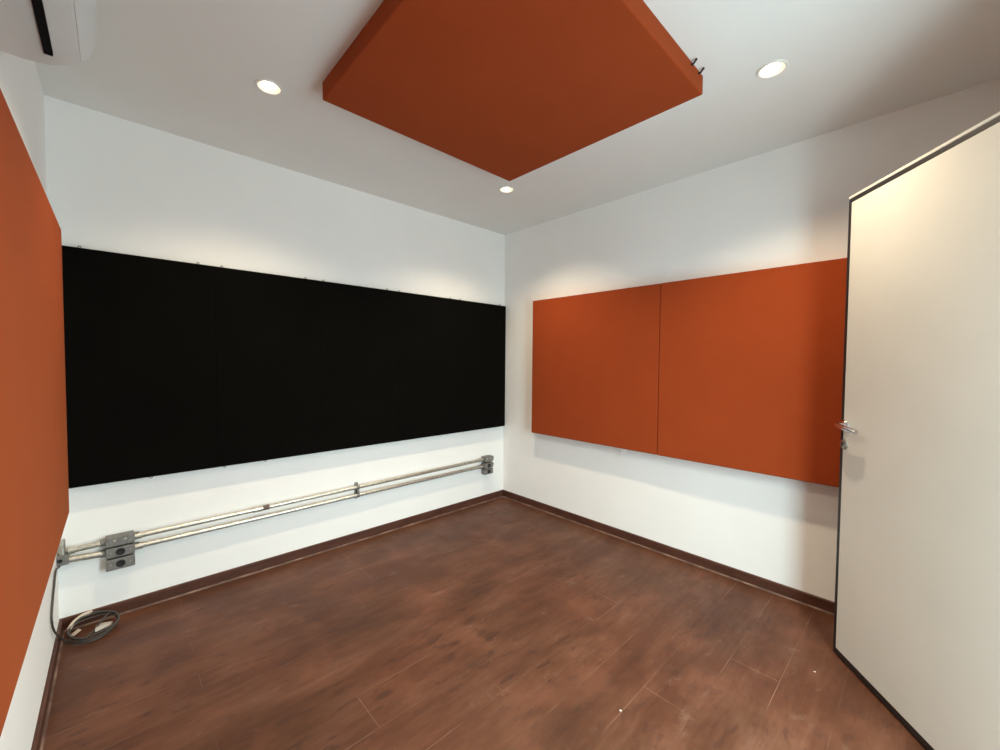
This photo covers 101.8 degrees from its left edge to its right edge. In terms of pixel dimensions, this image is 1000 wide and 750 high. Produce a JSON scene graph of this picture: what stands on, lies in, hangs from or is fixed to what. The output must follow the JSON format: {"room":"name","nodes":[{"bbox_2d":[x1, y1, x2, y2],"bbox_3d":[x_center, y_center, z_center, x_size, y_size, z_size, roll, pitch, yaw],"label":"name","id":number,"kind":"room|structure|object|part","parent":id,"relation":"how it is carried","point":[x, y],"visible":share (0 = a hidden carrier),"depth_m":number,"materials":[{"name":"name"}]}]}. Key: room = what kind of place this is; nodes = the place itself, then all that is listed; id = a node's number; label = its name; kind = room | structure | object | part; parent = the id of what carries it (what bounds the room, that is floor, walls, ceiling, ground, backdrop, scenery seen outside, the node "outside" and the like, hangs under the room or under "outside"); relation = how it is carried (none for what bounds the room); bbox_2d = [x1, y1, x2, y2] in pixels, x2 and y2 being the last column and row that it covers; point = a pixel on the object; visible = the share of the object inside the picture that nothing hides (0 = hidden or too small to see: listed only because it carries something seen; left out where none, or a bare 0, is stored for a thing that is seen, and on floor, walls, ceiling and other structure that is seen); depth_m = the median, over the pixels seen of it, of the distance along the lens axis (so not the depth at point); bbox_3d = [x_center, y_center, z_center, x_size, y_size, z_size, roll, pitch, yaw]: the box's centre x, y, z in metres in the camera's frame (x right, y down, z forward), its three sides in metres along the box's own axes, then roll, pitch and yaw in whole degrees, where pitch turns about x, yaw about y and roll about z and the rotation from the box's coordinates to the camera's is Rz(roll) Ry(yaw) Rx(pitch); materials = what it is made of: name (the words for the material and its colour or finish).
{"room":"studio","nodes":[
{"label":"studio","id":0,"kind":"room"},
{"bbox_2d":[0,51,58,749],"bbox_3d":[-1.079,0.024,0.724,0.120,2.606,3.320,-1,3,-43],"label":"wall","id":1,"kind":"structure","parent":0,"point":[20,85],"depth_m":1.46,"materials":[{"name":"paint"}]},
{"bbox_2d":[0,89,68,736],"bbox_3d":[-1.044,0.015,0.826,0.070,1.222,2.399,-1,3,-43],"label":"acoustic panel","id":2,"kind":"object","parent":1,"relation":"attached to","point":[34,487],"visible":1,"depth_m":0.97,"materials":[{"name":"orange fabric"}]},
{"bbox_2d":[31,619,64,749],"bbox_3d":[-1.075,1.290,0.854,0.019,0.066,3.188,-1,3,-43],"label":"baseboard","id":3,"kind":"structure","parent":1,"relation":"attached to","point":[45,707],"depth_m":1.59,"materials":[{"name":"wood"}]},
{"bbox_2d":[0,0,96,64],"bbox_3d":[-0.927,-0.961,0.775,0.204,0.298,0.865,-1,3,-43],"label":"air conditioner","id":4,"kind":"object","parent":1,"relation":"attached to","point":[50,32],"visible":1,"depth_m":0.99,"materials":[{"name":"white plastic"}]},
{"bbox_2d":[57,551,69,566],"bbox_3d":[-2.146,0.904,1.997,0.041,0.050,0.057,-1,3,-43],"label":"box","id":5,"kind":"object","parent":1,"relation":"attached to","point":[62,560],"visible":0.96,"depth_m":1.98,"materials":[{"name":"metal"}]},
{"bbox_2d":[59,539,65,555],"bbox_3d":[-2.144,0.844,1.990,0.023,0.076,0.023,-1,3,-43],"label":"conduit pipe","id":6,"kind":"object","parent":5,"relation":"attached to","point":[62,546],"visible":0.86,"depth_m":1.98,"materials":[{"name":"metal"}]},
{"bbox_3d":[-2.130,0.905,1.980,0.041,0.048,0.008,-1,3,-43],"label":"plate","id":7,"kind":"part","parent":5,"relation":"part of","materials":[{"name":"metal"}]},
{"bbox_2d":[50,566,119,643],"bbox_3d":[-1.969,1.090,1.944,0.217,0.373,0.364,-1,3,-43],"label":"power cable","id":8,"kind":"object","parent":5,"relation":"hanging from","point":[116,614],"visible":1,"depth_m":1.98,"materials":[{"name":"black rubber"},{"name":"pale paper"}]},
{"bbox_2d":[44,95,504,618],"bbox_3d":[-1.109,-0.055,3.059,3.283,2.606,0.120,-1,3,-43],"label":"wall","id":9,"kind":"structure","parent":0,"point":[114,184],"depth_m":2.52,"materials":[{"name":"paint"}]},
{"bbox_2d":[100,530,139,571],"bbox_3d":[-1.996,0.923,2.136,0.152,0.173,0.062,-1,3,-43],"label":"box","id":10,"kind":"object","parent":9,"relation":"attached to","point":[119,552],"visible":0.98,"depth_m":2.12,"materials":[{"name":"metal"}]},
{"bbox_2d":[68,541,100,553],"bbox_3d":[-2.086,0.867,2.045,0.118,0.036,0.036,-1,3,-43],"label":"conduit pipe","id":11,"kind":"object","parent":10,"relation":"attached to","point":[71,550],"visible":0.99,"depth_m":2.03,"materials":[{"name":"metal"}]},
{"bbox_2d":[69,551,101,562],"bbox_3d":[-2.087,0.916,2.046,0.121,0.041,0.031,-1,3,-43],"label":"conduit pipe","id":12,"kind":"object","parent":10,"relation":"attached to","point":[93,555],"visible":0.92,"depth_m":2.04,"materials":[{"name":"metal"}]},
{"bbox_3d":[-1.979,0.919,2.119,0.112,0.050,0.008,-1,3,-43],"label":"plate","id":13,"kind":"part","parent":10,"relation":"part of","materials":[{"name":"metal"}]},
{"bbox_3d":[-1.978,0.862,2.117,0.112,0.049,0.008,-1,3,-43],"label":"plate","id":14,"kind":"part","parent":10,"relation":"part of","materials":[{"name":"metal"}]},
{"bbox_3d":[-1.979,0.981,2.121,0.112,0.058,0.008,-1,3,-43],"label":"plate","id":15,"kind":"part","parent":10,"relation":"part of","materials":[{"name":"metal"}]},
{"bbox_2d":[116,548,124,554],"bbox_3d":[-1.977,0.919,2.116,0.039,0.039,0.006,-1,3,-43],"label":"socket","id":16,"kind":"object","parent":10,"relation":"attached to","point":[119,551],"depth_m":2.11,"materials":[{"name":"black plastic"}]},
{"bbox_2d":[116,560,125,566],"bbox_3d":[-1.977,0.981,2.119,0.039,0.039,0.006,-1,3,-43],"label":"socket","id":17,"kind":"object","parent":10,"relation":"attached to","point":[119,563],"depth_m":2.12,"materials":[{"name":"black plastic"}]},
{"bbox_2d":[62,245,217,488],"bbox_3d":[-1.905,-0.039,2.188,0.619,1.200,0.054,-1,3,-43],"label":"acoustic panel","id":18,"kind":"object","parent":9,"relation":"attached to","point":[140,331],"visible":0.88,"depth_m":2.14,"materials":[{"name":"black fabric"}]},
{"bbox_2d":[215,266,320,467],"bbox_3d":[-1.465,-0.050,2.603,0.590,1.200,0.054,-1,3,-43],"label":"acoustic panel","id":19,"kind":"object","parent":9,"relation":"attached to","point":[268,325],"visible":0.96,"depth_m":2.56,"materials":[{"name":"black fabric"}]},
{"bbox_2d":[59,490,502,631],"bbox_3d":[-1.071,1.216,3.052,3.043,0.066,0.019,-1,3,-43],"label":"baseboard","id":20,"kind":"structure","parent":9,"relation":"attached to","point":[152,598],"depth_m":2.60,"materials":[{"name":"wood"}]},
{"bbox_2d":[135,458,482,538],"bbox_3d":[-1.061,0.833,3.012,2.454,0.048,0.035,-1,3,-43],"label":"conduit pipe","id":21,"kind":"object","parent":9,"relation":"attached to","point":[268,506],"visible":0.98,"depth_m":2.65,"materials":[{"name":"metal"}]},
{"bbox_2d":[135,465,482,549],"bbox_3d":[-1.062,0.893,3.013,2.457,0.042,0.035,-1,3,-43],"label":"conduit pipe","id":22,"kind":"object","parent":9,"relation":"attached to","point":[140,545],"visible":0.97,"depth_m":2.66,"materials":[{"name":"metal"}]},
{"bbox_2d":[354,482,359,497],"bbox_3d":[-1.062,0.862,3.024,0.024,0.120,0.050,-1,3,-43],"label":"clamp","id":23,"kind":"object","parent":9,"relation":"attached to","point":[356,491],"visible":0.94,"depth_m":3.01,"materials":[{"name":"metal"}]},
{"bbox_2d":[320,280,397,451],"bbox_3d":[-1.036,-0.066,3.007,0.590,1.189,0.054,-1,3,-43],"label":"acoustic panel","id":24,"kind":"object","parent":9,"relation":"attached to","point":[359,324],"visible":0.96,"depth_m":2.97,"materials":[{"name":"black fabric"}]},
{"bbox_2d":[398,290,457,440],"bbox_3d":[-0.607,-0.076,3.412,0.589,1.189,0.054,-1,3,-43],"label":"acoustic panel","id":25,"kind":"object","parent":9,"relation":"attached to","point":[427,325],"visible":0.94,"depth_m":3.37,"materials":[{"name":"black fabric"}]},
{"bbox_2d":[457,299,505,432],"bbox_3d":[-0.179,-0.087,3.816,0.588,1.189,0.054,-1,3,-43],"label":"acoustic panel","id":26,"kind":"object","parent":9,"relation":"attached to","point":[481,326],"visible":0.97,"depth_m":3.78,"materials":[{"name":"black fabric"}]},
{"bbox_2d":[481,455,493,474],"bbox_3d":[-0.123,0.861,3.902,0.146,0.170,0.062,-1,3,-43],"label":"box","id":27,"kind":"object","parent":9,"relation":"attached to","point":[487,468],"visible":0.96,"depth_m":3.88,"materials":[{"name":"metal"}]},
{"bbox_3d":[-0.107,0.922,3.886,0.106,0.050,0.008,-1,3,-43],"label":"plate","id":28,"kind":"part","parent":27,"relation":"part of","materials":[{"name":"metal"}]},
{"bbox_3d":[-0.107,0.865,3.884,0.106,0.052,0.008,-1,3,-43],"label":"plate","id":29,"kind":"part","parent":27,"relation":"part of","materials":[{"name":"metal"}]},
{"bbox_3d":[-0.106,0.803,3.882,0.106,0.052,0.008,-1,3,-43],"label":"plate","id":30,"kind":"part","parent":27,"relation":"part of","materials":[{"name":"metal"}]},
{"bbox_2d":[43,497,926,749],"bbox_3d":[0.020,1.346,1.899,3.283,0.100,3.440,-1,3,-43],"label":"floor","id":31,"kind":"structure","parent":0,"point":[502,623],"depth_m":1.84,"materials":[{"name":"brown wood"}]},
{"bbox_2d":[35,0,999,234],"bbox_3d":[0.041,-1.397,1.806,3.283,0.180,3.440,-1,3,-43],"label":"ceiling","id":32,"kind":"structure","parent":0,"point":[189,69],"depth_m":1.84,"materials":[{"name":"paint"}]},
{"bbox_2d":[254,78,282,95],"bbox_3d":[-1.056,-1.332,1.857,0.116,0.039,0.116,-1,3,-43],"label":"recessed light","id":33,"kind":"object","parent":32,"relation":"in","point":[267,86],"visible":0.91,"depth_m":1.88,"materials":[{"name":"white glass"}]},
{"bbox_3d":[-1.055,-1.342,1.857,0.054,0.013,0.054,-1,3,-43],"label":"bulb","id":34,"kind":"part","parent":33,"relation":"part of","materials":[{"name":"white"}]},
{"bbox_2d":[499,186,514,192],"bbox_3d":[0.048,-1.361,2.945,0.116,0.039,0.116,-1,3,-43],"label":"recessed light","id":35,"kind":"object","parent":32,"relation":"in","point":[504,189],"visible":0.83,"depth_m":2.97,"materials":[{"name":"white glass"}]},
{"bbox_2d":[323,0,704,180],"bbox_3d":[0.051,-1.266,1.785,1.182,0.081,1.220,-1,3,-43],"label":"ceiling panel","id":36,"kind":"object","parent":32,"relation":"attached to","point":[508,90],"visible":1,"depth_m":1.66,"materials":[{"name":"orange fabric"}]},
{"bbox_2d":[756,59,788,78],"bbox_3d":[1.153,-1.311,1.722,0.116,0.039,0.116,-1,3,-43],"label":"recessed light","id":37,"kind":"object","parent":32,"relation":"in","point":[774,68],"visible":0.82,"depth_m":1.74,"materials":[{"name":"white glass"}]},
{"bbox_3d":[1.153,-1.321,1.722,0.054,0.013,0.054,-1,3,-43],"label":"bulb","id":38,"kind":"part","parent":37,"relation":"part of","materials":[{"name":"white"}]},
{"bbox_2d":[503,78,999,601],"bbox_3d":[1.222,-0.032,2.895,0.120,2.606,3.320,-1,3,-43],"label":"wall","id":39,"kind":"structure","parent":0,"point":[788,205],"depth_m":2.65,"materials":[{"name":"paint"}]},
{"bbox_2d":[532,284,660,457],"bbox_3d":[0.724,-0.016,3.271,0.088,1.265,1.180,-1,3,-43],"label":"acoustic panel","id":40,"kind":"object","parent":39,"relation":"attached to","point":[595,356],"visible":0.94,"depth_m":3.15,"materials":[{"name":"orange fabric"}]},
{"bbox_2d":[503,490,834,614],"bbox_3d":[1.124,1.237,2.929,0.019,0.066,3.188,-1,3,-43],"label":"baseboard","id":41,"kind":"structure","parent":39,"relation":"attached to","point":[790,593],"depth_m":2.74,"materials":[{"name":"wood"}]},
{"bbox_2d":[657,258,846,486],"bbox_3d":[1.534,-0.019,2.408,0.092,1.188,1.180,-1,3,-43],"label":"acoustic panel","id":42,"kind":"object","parent":39,"relation":"attached to","point":[751,362],"visible":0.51,"depth_m":2.37,"materials":[{"name":"orange fabric"}]},
{"bbox_3d":[1.170,0.044,0.647,3.043,2.606,0.120,-1,3,-43],"label":"wall","id":43,"kind":"structure","parent":0,"visible":0},
{"bbox_2d":[833,112,999,749],"bbox_3d":[1.509,0.258,1.478,0.093,2.110,0.823,1,2,8],"label":"door","id":44,"kind":"structure","parent":43,"relation":"in","point":[917,606],"depth_m":1.44,"materials":[{"name":"laminate"}]},
{"bbox_3d":[1.569,0.229,1.851,0.010,0.051,0.051,1,2,8],"label":"lever handle","id":45,"kind":"part","parent":44,"relation":"part of","materials":[{"name":"silver metal"}]},
{"bbox_3d":[1.529,0.236,1.802,0.043,0.032,0.145,1,2,18],"label":"lever","id":46,"kind":"part","parent":44,"relation":"part of","materials":[{"name":"silver metal"}]}
]}

